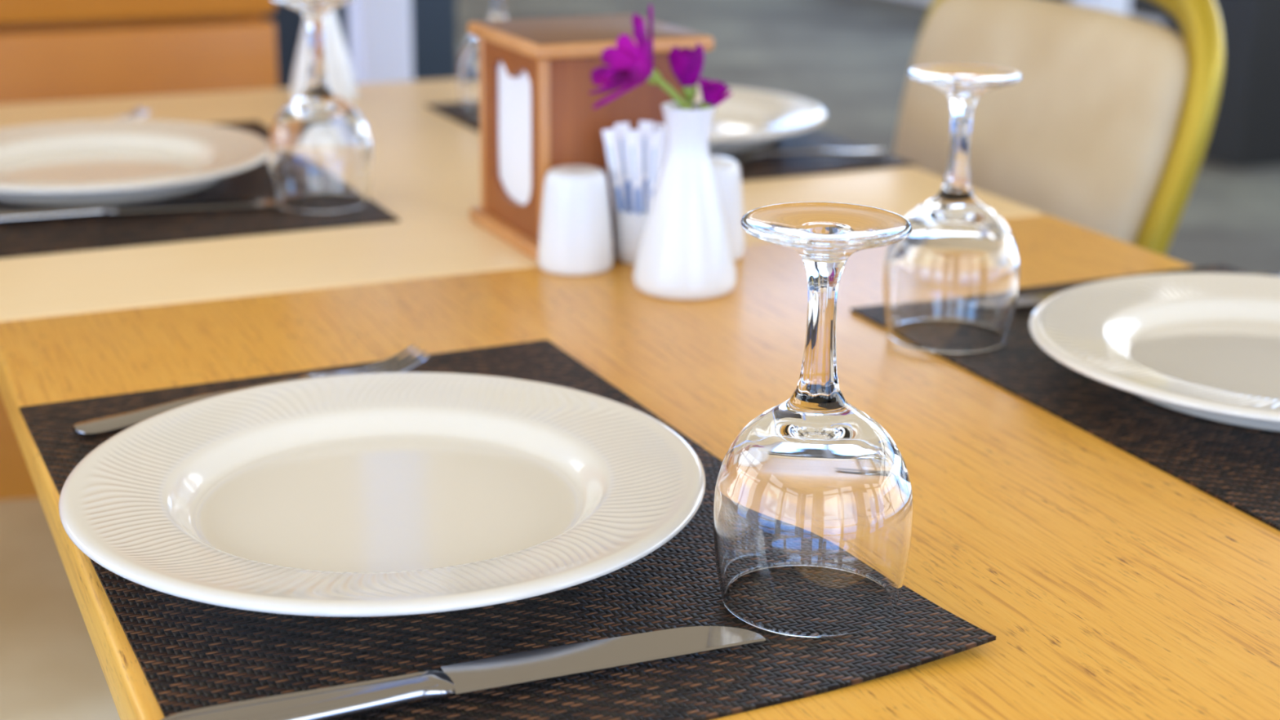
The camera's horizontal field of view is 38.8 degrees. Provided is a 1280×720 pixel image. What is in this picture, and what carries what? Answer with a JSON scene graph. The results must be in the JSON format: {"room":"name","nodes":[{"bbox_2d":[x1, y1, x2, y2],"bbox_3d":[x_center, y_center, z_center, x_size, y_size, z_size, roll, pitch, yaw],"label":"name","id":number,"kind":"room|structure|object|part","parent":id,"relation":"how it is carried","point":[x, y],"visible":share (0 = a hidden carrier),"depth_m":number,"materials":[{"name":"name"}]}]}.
{"room":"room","nodes":[
{"label":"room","id":0,"kind":"room"},
{"bbox_2d":[456,0,1279,274],"bbox_3d":[-0.449,-0.187,4.235,8.000,0.100,12.800,-7,20,-23],"label":"floor","id":1,"kind":"structure","parent":0,"point":[852,60],"depth_m":7.11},
{"bbox_2d":[0,497,120,719],"bbox_3d":[-0.643,0.200,1.344,0.581,0.942,0.455,-7,20,-23],"label":"banquet chair","id":2,"kind":"object","parent":1,"relation":"on","point":[51,668],"visible":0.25,"depth_m":1.32,"materials":[{"name":"beige fabric"}]},
{"bbox_2d":[0,0,278,500],"bbox_3d":[-1.653,-0.150,2.019,2.435,1.160,0.454,-7,20,-23],"label":"wooden bench","id":3,"kind":"object","parent":1,"relation":"on","point":[51,50],"visible":0.16,"depth_m":2.19,"materials":[{"name":"orange wood"}]},
{"bbox_2d":[262,0,457,88],"bbox_3d":[-0.565,-0.483,3.032,0.420,1.200,0.415,-7,20,-23],"label":"cabinet","id":4,"kind":"object","parent":1,"relation":"on","point":[433,22],"visible":0.06,"depth_m":2.88,"materials":[{"name":"black stone"}]},
{"bbox_2d":[346,0,413,84],"bbox_3d":[-0.366,-1.170,2.401,0.074,2.900,0.080,-7,20,-23],"label":"trim","id":5,"kind":"structure","parent":1,"relation":"on","point":[380,32],"depth_m":2.60,"materials":[{"name":"white paint"}]},
{"bbox_2d":[0,78,1043,321],"bbox_3d":[-0.211,0.173,1.746,0.802,0.750,0.794,-7,20,-23],"label":"dining table","id":6,"kind":"object","parent":1,"relation":"on","point":[426,169],"visible":0.32,"depth_m":1.36,"materials":[{"name":"laminate"}]},
{"bbox_2d":[0,120,399,257],"bbox_3d":[-0.417,-0.152,1.519,0.306,0.002,0.446,-7,20,-24],"label":"placemat","id":7,"kind":"object","parent":6,"relation":"on","point":[31,237],"visible":0.27,"depth_m":1.37,"materials":[{"name":"fabric"}]},
{"bbox_2d":[113,107,150,119],"bbox_3d":[-0.550,-0.216,1.687,0.200,0.011,0.026,-16,24,-41],"label":"fork","id":8,"kind":"object","parent":7,"relation":"on","point":[129,116],"visible":0.09,"depth_m":1.75,"materials":[{"name":"silver metal"}]},
{"bbox_2d":[0,119,267,205],"bbox_3d":[-0.452,-0.162,1.508,0.288,0.024,0.288,11,21,30],"label":"dinner plate","id":9,"kind":"object","parent":7,"relation":"on","point":[86,162],"visible":0.98,"depth_m":1.54,"materials":[{"name":"beige ceramic"}]},
{"bbox_2d":[0,199,279,222],"bbox_3d":[-0.390,-0.116,1.391,0.235,0.007,0.022,-5,19,-18],"label":"table knife","id":10,"kind":"object","parent":7,"relation":"on","point":[45,213],"visible":1,"depth_m":1.38,"materials":[{"name":"silver metal"}]},
{"bbox_3d":[-0.450,-0.110,1.371,0.108,0.007,0.022,-5,19,-18],"label":"handle","id":11,"kind":"part","parent":10,"relation":"part of","materials":[{"name":"silver metal"}]},
{"bbox_3d":[-0.339,-0.120,1.409,0.128,0.005,0.021,-5,19,-18],"label":"blade","id":12,"kind":"part","parent":10,"relation":"part of","materials":[{"name":"silver metal"}]},
{"bbox_2d":[266,0,373,213],"bbox_3d":[-0.251,-0.202,1.416,0.081,0.162,0.081,-9,20,-28],"label":"wine glass","id":13,"kind":"object","parent":7,"relation":"on","point":[319,148],"visible":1,"depth_m":1.40,"materials":[{"name":"clear glass"}]},
{"bbox_3d":[-0.250,-0.237,1.404,0.020,0.056,0.020,11,21,29],"label":"stem","id":14,"kind":"part","parent":13,"relation":"part of","materials":[{"name":"clear glass"}]},
{"bbox_2d":[266,89,373,213],"bbox_3d":[-0.251,-0.168,1.427,0.081,0.090,0.081,11,21,29],"label":"bowl","id":15,"kind":"object","parent":13,"relation":"on","point":[320,157],"depth_m":1.40,"materials":[{"name":"clear glass"}]},
{"bbox_2d":[289,8,357,102],"bbox_3d":[-0.328,-0.329,1.875,0.072,0.123,0.072,-7,20,-23],"label":"bud vase","id":16,"kind":"object","parent":6,"relation":"on","point":[340,73],"visible":0.48,"depth_m":1.86,"materials":[{"name":"white ceramic"}]},
{"bbox_2d":[467,13,714,261],"bbox_3d":[-0.039,-0.169,1.344,0.137,0.152,0.141,-7,20,-24],"label":"napkin dispenser","id":17,"kind":"object","parent":6,"relation":"on","point":[558,55],"visible":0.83,"depth_m":1.29,"materials":[{"name":"brown wood"}]},
{"bbox_3d":[-0.117,-0.178,1.372,0.007,0.132,0.007,-7,20,-24],"label":"corner post","id":18,"kind":"part","parent":17,"relation":"part of","materials":[{"name":"brown wood"}]},
{"bbox_3d":[-0.091,-0.161,1.321,0.005,0.132,0.111,-7,20,-24],"label":"panel","id":19,"kind":"part","parent":17,"relation":"part of","materials":[{"name":"brown wood"}]},
{"bbox_2d":[497,61,531,204],"bbox_3d":[-0.066,-0.165,1.332,0.051,0.126,0.106,-7,20,-24],"label":"paper napkin","id":20,"kind":"object","parent":17,"relation":"in","point":[514,95],"visible":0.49,"depth_m":1.33,"materials":[{"name":"white paper"}]},
{"bbox_3d":[-0.067,-0.145,1.270,0.007,0.132,0.007,-7,20,-24],"label":"corner post","id":21,"kind":"part","parent":17,"relation":"part of","materials":[{"name":"brown wood"}]},
{"bbox_3d":[-0.038,-0.240,1.320,0.127,0.001,0.129,-7,20,-24],"label":"lid panel","id":22,"kind":"part","parent":17,"relation":"part of","materials":[{"name":"brown wood"}]},
{"bbox_3d":[-0.038,-0.236,1.322,0.137,0.010,0.139,-7,20,-24],"label":"lid","id":23,"kind":"part","parent":17,"relation":"part of","materials":[{"name":"brown wood"}]},
{"bbox_3d":[-0.016,-0.151,1.293,0.108,0.132,0.006,-7,20,-24],"label":"panel","id":24,"kind":"part","parent":17,"relation":"part of","materials":[{"name":"brown wood"}]},
{"bbox_2d":[426,102,915,181],"bbox_3d":[0.013,-0.218,1.743,0.306,0.002,0.442,-8,20,-24],"label":"placemat","id":25,"kind":"object","parent":6,"relation":"on","point":[752,168],"visible":0.2,"depth_m":1.63,"materials":[{"name":"fabric"}]},
{"bbox_2d":[457,0,506,117],"bbox_3d":[-0.141,-0.327,1.809,0.081,0.162,0.081,-16,24,-41],"label":"wine glass","id":26,"kind":"object","parent":25,"relation":"on","point":[468,59],"visible":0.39,"depth_m":1.80,"materials":[{"name":"clear glass"}]},
{"bbox_2d":[457,35,479,117],"bbox_3d":[-0.142,-0.293,1.820,0.081,0.090,0.081,5,18,13],"label":"bowl","id":27,"kind":"object","parent":26,"relation":"on","point":[468,59],"depth_m":1.80,"materials":[{"name":"clear glass"}]},
{"bbox_3d":[-0.141,-0.363,1.797,0.020,0.056,0.020,5,18,13],"label":"stem","id":28,"kind":"part","parent":26,"relation":"part of","materials":[{"name":"clear glass"}]},
{"bbox_2d":[696,84,826,153],"bbox_3d":[0.033,-0.228,1.731,0.288,0.024,0.288,2,18,4],"label":"dinner plate","id":29,"kind":"object","parent":25,"relation":"on","point":[748,119],"visible":0.3,"depth_m":1.74,"materials":[{"name":"beige ceramic"}]},
{"bbox_2d":[721,149,885,161],"bbox_3d":[0.126,-0.184,1.616,0.200,0.011,0.026,-5,19,-17],"label":"table knife","id":30,"kind":"object","parent":25,"relation":"on","point":[741,156],"visible":0.83,"depth_m":1.62,"materials":[{"name":"silver metal"}]},
{"bbox_2d":[0,214,1279,719],"bbox_3d":[0.120,0.400,1.057,0.802,0.750,0.799,-7,20,-23],"label":"dining table","id":31,"kind":"object","parent":1,"relation":"on","point":[1108,584],"visible":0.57,"depth_m":0.95,"materials":[{"name":"brown wood"}]},
{"bbox_2d":[18,339,995,719],"bbox_3d":[-0.096,0.068,0.844,0.307,0.008,0.450,-8,20,-25],"label":"placemat","id":32,"kind":"object","parent":31,"relation":"on","point":[191,655],"visible":0.48,"depth_m":0.72,"materials":[{"name":"plastic"}]},
{"bbox_2d":[72,344,430,435],"bbox_3d":[-0.207,0.016,0.984,0.200,0.011,0.026,-11,22,-33],"label":"fork","id":33,"kind":"object","parent":32,"relation":"on","point":[117,421],"visible":0.6,"depth_m":0.96,"materials":[{"name":"silver metal"}]},
{"bbox_3d":[-0.227,0.021,0.971,0.152,0.008,0.026,-11,22,-33],"label":"handle","id":34,"kind":"part","parent":33,"relation":"part of","materials":[{"name":"silver metal"}]},
{"bbox_2d":[58,372,705,617],"bbox_3d":[-0.114,0.061,0.831,0.288,0.024,0.288,8,19,20],"label":"dinner plate","id":35,"kind":"object","parent":32,"relation":"on","point":[384,494],"visible":1,"depth_m":0.83,"materials":[{"name":"beige ceramic"}]},
{"bbox_2d":[160,626,765,719],"bbox_3d":[-0.062,0.119,0.679,0.235,0.007,0.022,-7,19,-22],"label":"table knife","id":36,"kind":"object","parent":32,"relation":"on","point":[341,701],"visible":1,"depth_m":0.68,"materials":[{"name":"silver metal"}]},
{"bbox_3d":[-0.120,0.126,0.655,0.108,0.007,0.022,-7,19,-22],"label":"handle","id":37,"kind":"part","parent":36,"relation":"part of","materials":[{"name":"silver metal"}]},
{"bbox_3d":[-0.013,0.113,0.700,0.128,0.005,0.021,-7,19,-22],"label":"blade","id":38,"kind":"part","parent":36,"relation":"part of","materials":[{"name":"silver metal"}]},
{"bbox_2d":[713,201,913,637],"bbox_3d":[0.071,0.023,0.733,0.081,0.162,0.081,-4,18,-14],"label":"wine glass","id":39,"kind":"object","parent":32,"relation":"on","point":[813,504],"visible":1,"depth_m":0.72,"materials":[{"name":"clear glass"}]},
{"bbox_2d":[713,393,913,637],"bbox_3d":[0.071,0.057,0.744,0.081,0.090,0.081,-7,20,-23],"label":"bowl","id":40,"kind":"object","parent":39,"relation":"on","point":[813,504],"depth_m":0.72,"materials":[{"name":"clear glass"}]},
{"bbox_3d":[0.072,-0.013,0.722,0.020,0.056,0.020,-7,20,-23],"label":"stem","id":41,"kind":"part","parent":39,"relation":"part of","materials":[{"name":"clear glass"}]},
{"bbox_2d":[537,164,613,275],"bbox_3d":[-0.045,-0.099,1.260,0.053,0.069,0.053,-7,20,-23],"label":"salt shaker","id":42,"kind":"object","parent":31,"relation":"on","point":[575,235],"visible":1,"depth_m":1.24,"materials":[{"name":"white ceramic"}]},
{"bbox_2d":[613,206,648,264],"bbox_3d":[0.002,-0.090,1.287,0.041,0.037,0.041,-7,20,-23],"label":"cup","id":43,"kind":"object","parent":31,"relation":"on","point":[628,228],"visible":0.45,"depth_m":1.27,"materials":[{"name":"white ceramic"}]},
{"bbox_2d":[601,128,627,212],"bbox_3d":[-0.015,-0.118,1.275,0.024,0.089,0.004,4,18,11],"label":"stick","id":44,"kind":"object","parent":43,"relation":"in","point":[610,136],"visible":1,"depth_m":1.27,"materials":[{"name":"paper"}]},
{"bbox_2d":[614,122,632,213],"bbox_3d":[-0.009,-0.122,1.278,0.019,0.089,0.006,10,20,27],"label":"stick","id":45,"kind":"object","parent":43,"relation":"in","point":[622,140],"visible":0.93,"depth_m":1.27,"materials":[{"name":"paper"}]},
{"bbox_2d":[626,129,644,213],"bbox_3d":[-0.002,-0.117,1.267,0.016,0.089,0.005,-2,18,-9],"label":"stick","id":46,"kind":"object","parent":43,"relation":"in","point":[633,136],"visible":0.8,"depth_m":1.26,"materials":[{"name":"paper"}]},
{"bbox_2d":[640,121,653,213],"bbox_3d":[0.004,-0.123,1.277,0.010,0.089,0.006,4,18,9],"label":"stick","id":47,"kind":"object","parent":43,"relation":"in","point":[645,126],"visible":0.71,"depth_m":1.27,"materials":[{"name":"paper"}]},
{"bbox_2d":[646,131,663,213],"bbox_3d":[0.010,-0.116,1.268,0.010,0.089,0.008,-6,19,-19],"label":"stick","id":48,"kind":"object","parent":43,"relation":"in","point":[655,138],"visible":0.57,"depth_m":1.26,"materials":[{"name":"paper"}]},
{"bbox_2d":[654,123,666,164],"bbox_3d":[0.011,-0.123,1.287,0.017,0.089,0.006,-6,19,-20],"label":"stick","id":49,"kind":"object","parent":43,"relation":"in","point":[658,127],"visible":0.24,"depth_m":1.28,"materials":[{"name":"paper"}]},
{"bbox_2d":[661,127,666,166],"bbox_3d":[0.018,-0.119,1.278,0.018,0.090,0.004,1,18,1],"label":"stick","id":50,"kind":"object","parent":43,"relation":"in","point":[665,134],"visible":0.12,"depth_m":1.27,"materials":[{"name":"paper"}]},
{"bbox_2d":[633,100,736,299],"bbox_3d":[0.031,-0.108,1.205,0.072,0.123,0.072,-7,20,-23],"label":"bud vase","id":51,"kind":"object","parent":31,"relation":"on","point":[685,251],"visible":1,"depth_m":1.19,"materials":[{"name":"white ceramic"}]},
{"bbox_2d":[588,4,690,109],"bbox_3d":[-0.008,-0.174,1.185,0.070,0.115,0.065,-15,23,-39],"label":"flower","id":52,"kind":"object","parent":51,"relation":"in","point":[632,65],"visible":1,"depth_m":1.18,"materials":[{"name":"purple plant"}]},
{"bbox_3d":[0.023,-0.152,1.190,0.031,0.071,0.005,1,18,0],"label":"stem","id":53,"kind":"part","parent":52,"relation":"part of","materials":[{"name":"green plant"}]},
{"bbox_2d":[667,42,704,109],"bbox_3d":[0.029,-0.164,1.197,0.024,0.090,0.026,-7,20,-23],"label":"flower","id":54,"kind":"object","parent":51,"relation":"in","point":[686,64],"visible":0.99,"depth_m":1.18,"materials":[{"name":"purple plant"}]},
{"bbox_3d":[0.033,-0.147,1.198,0.005,0.057,0.009,-7,20,-23],"label":"stem","id":55,"kind":"part","parent":54,"relation":"part of","materials":[{"name":"green plant"}]},
{"bbox_2d":[698,76,732,110],"bbox_3d":[0.046,-0.151,1.190,0.024,0.070,0.022,-7,20,-23],"label":"flower","id":56,"kind":"object","parent":51,"relation":"in","point":[713,93],"visible":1,"depth_m":1.18,"materials":[{"name":"purple plant"}]},
{"bbox_3d":[0.046,-0.168,1.185,0.010,0.005,0.010,21,17,-7],"label":"flower","id":57,"kind":"part","parent":56,"relation":"part of","materials":[{"name":"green plant"}]},
{"bbox_2d":[710,155,745,260],"bbox_3d":[0.049,-0.109,1.298,0.053,0.069,0.053,-7,20,-23],"label":"salt shaker","id":58,"kind":"object","parent":31,"relation":"on","point":[726,171],"visible":0.36,"depth_m":1.28,"materials":[{"name":"white ceramic"}]},
{"bbox_2d":[850,263,1279,530],"bbox_3d":[0.368,0.014,1.040,0.306,0.002,0.450,-7,20,-23],"label":"placemat","id":59,"kind":"object","parent":31,"relation":"on","point":[1237,466],"visible":0.4,"depth_m":0.97,"materials":[{"name":"fabric"}]},
{"bbox_2d":[883,63,1022,353],"bbox_3d":[0.190,-0.092,1.094,0.081,0.162,0.081,11,20,28],"label":"wine glass","id":60,"kind":"object","parent":59,"relation":"on","point":[951,286],"visible":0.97,"depth_m":1.08,"materials":[{"name":"clear glass"}]},
{"bbox_2d":[883,191,1019,353],"bbox_3d":[0.189,-0.058,1.105,0.081,0.090,0.081,-15,23,-39],"label":"bowl","id":61,"kind":"object","parent":60,"relation":"on","point":[951,286],"depth_m":1.08,"materials":[{"name":"clear glass"}]},
{"bbox_3d":[0.190,-0.127,1.082,0.020,0.056,0.020,-15,23,-39],"label":"stem","id":62,"kind":"part","parent":60,"relation":"part of","materials":[{"name":"clear glass"}]},
{"bbox_2d":[1015,272,1279,307],"bbox_3d":[0.329,-0.046,1.205,0.235,0.007,0.022,-5,19,-16],"label":"fork","id":63,"kind":"object","parent":59,"relation":"on","point":[1032,300],"visible":0.05,"depth_m":1.18,"materials":[{"name":"silver metal"}]},
{"bbox_3d":[0.277,-0.041,1.190,0.128,0.005,0.021,-5,19,-16],"label":"blade","id":64,"kind":"part","parent":63,"relation":"part of","materials":[{"name":"silver metal"}]},
{"bbox_3d":[0.389,-0.051,1.223,0.108,0.007,0.022,-5,19,-16],"label":"handle","id":65,"kind":"part","parent":63,"relation":"part of","materials":[{"name":"silver metal"}]},
{"bbox_2d":[1028,272,1279,431],"bbox_3d":[0.370,-0.002,1.047,0.288,0.024,0.288,3,18,7],"label":"dinner plate","id":66,"kind":"object","parent":59,"relation":"on","point":[1206,345],"visible":1,"depth_m":1.08,"materials":[{"name":"beige ceramic"}]},
{"bbox_2d":[893,0,1224,256],"bbox_3d":[0.173,0.073,1.772,0.581,0.942,0.455,-7,20,-23],"label":"banquet chair","id":67,"kind":"object","parent":1,"relation":"on","point":[1106,127],"visible":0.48,"depth_m":1.66,"materials":[{"name":"beige fabric"}]},
{"bbox_2d":[1077,0,1130,16],"bbox_3d":[1.280,-1.882,4.675,0.110,2.900,0.090,-7,20,-23],"label":"trim","id":68,"kind":"structure","parent":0,"point":[1121,6],"depth_m":4.93,"materials":[{"name":"white paint"}]},
{"bbox_2d":[1054,0,1164,20],"bbox_3d":[3.152,-1.169,5.640,0.100,1.000,12.800,-7,20,-23],"label":"wall","id":69,"kind":"structure","parent":0,"point":[1144,8],"depth_m":7.71,"materials":[{"name":"grey"}]},
{"bbox_2d":[916,0,1164,26],"bbox_3d":[3.098,-2.082,5.371,0.070,2.900,12.500,-7,20,-23],"label":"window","id":70,"kind":"structure","parent":69,"relation":"in","point":[1159,22],"depth_m":7.71,"materials":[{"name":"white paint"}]},
{"bbox_2d":[1163,0,1279,169],"bbox_3d":[1.880,-2.014,5.110,0.440,2.900,0.380,-7,20,-23],"label":"wall","id":71,"kind":"structure","parent":0,"point":[1245,134],"depth_m":5.27,"materials":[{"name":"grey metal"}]}
]}

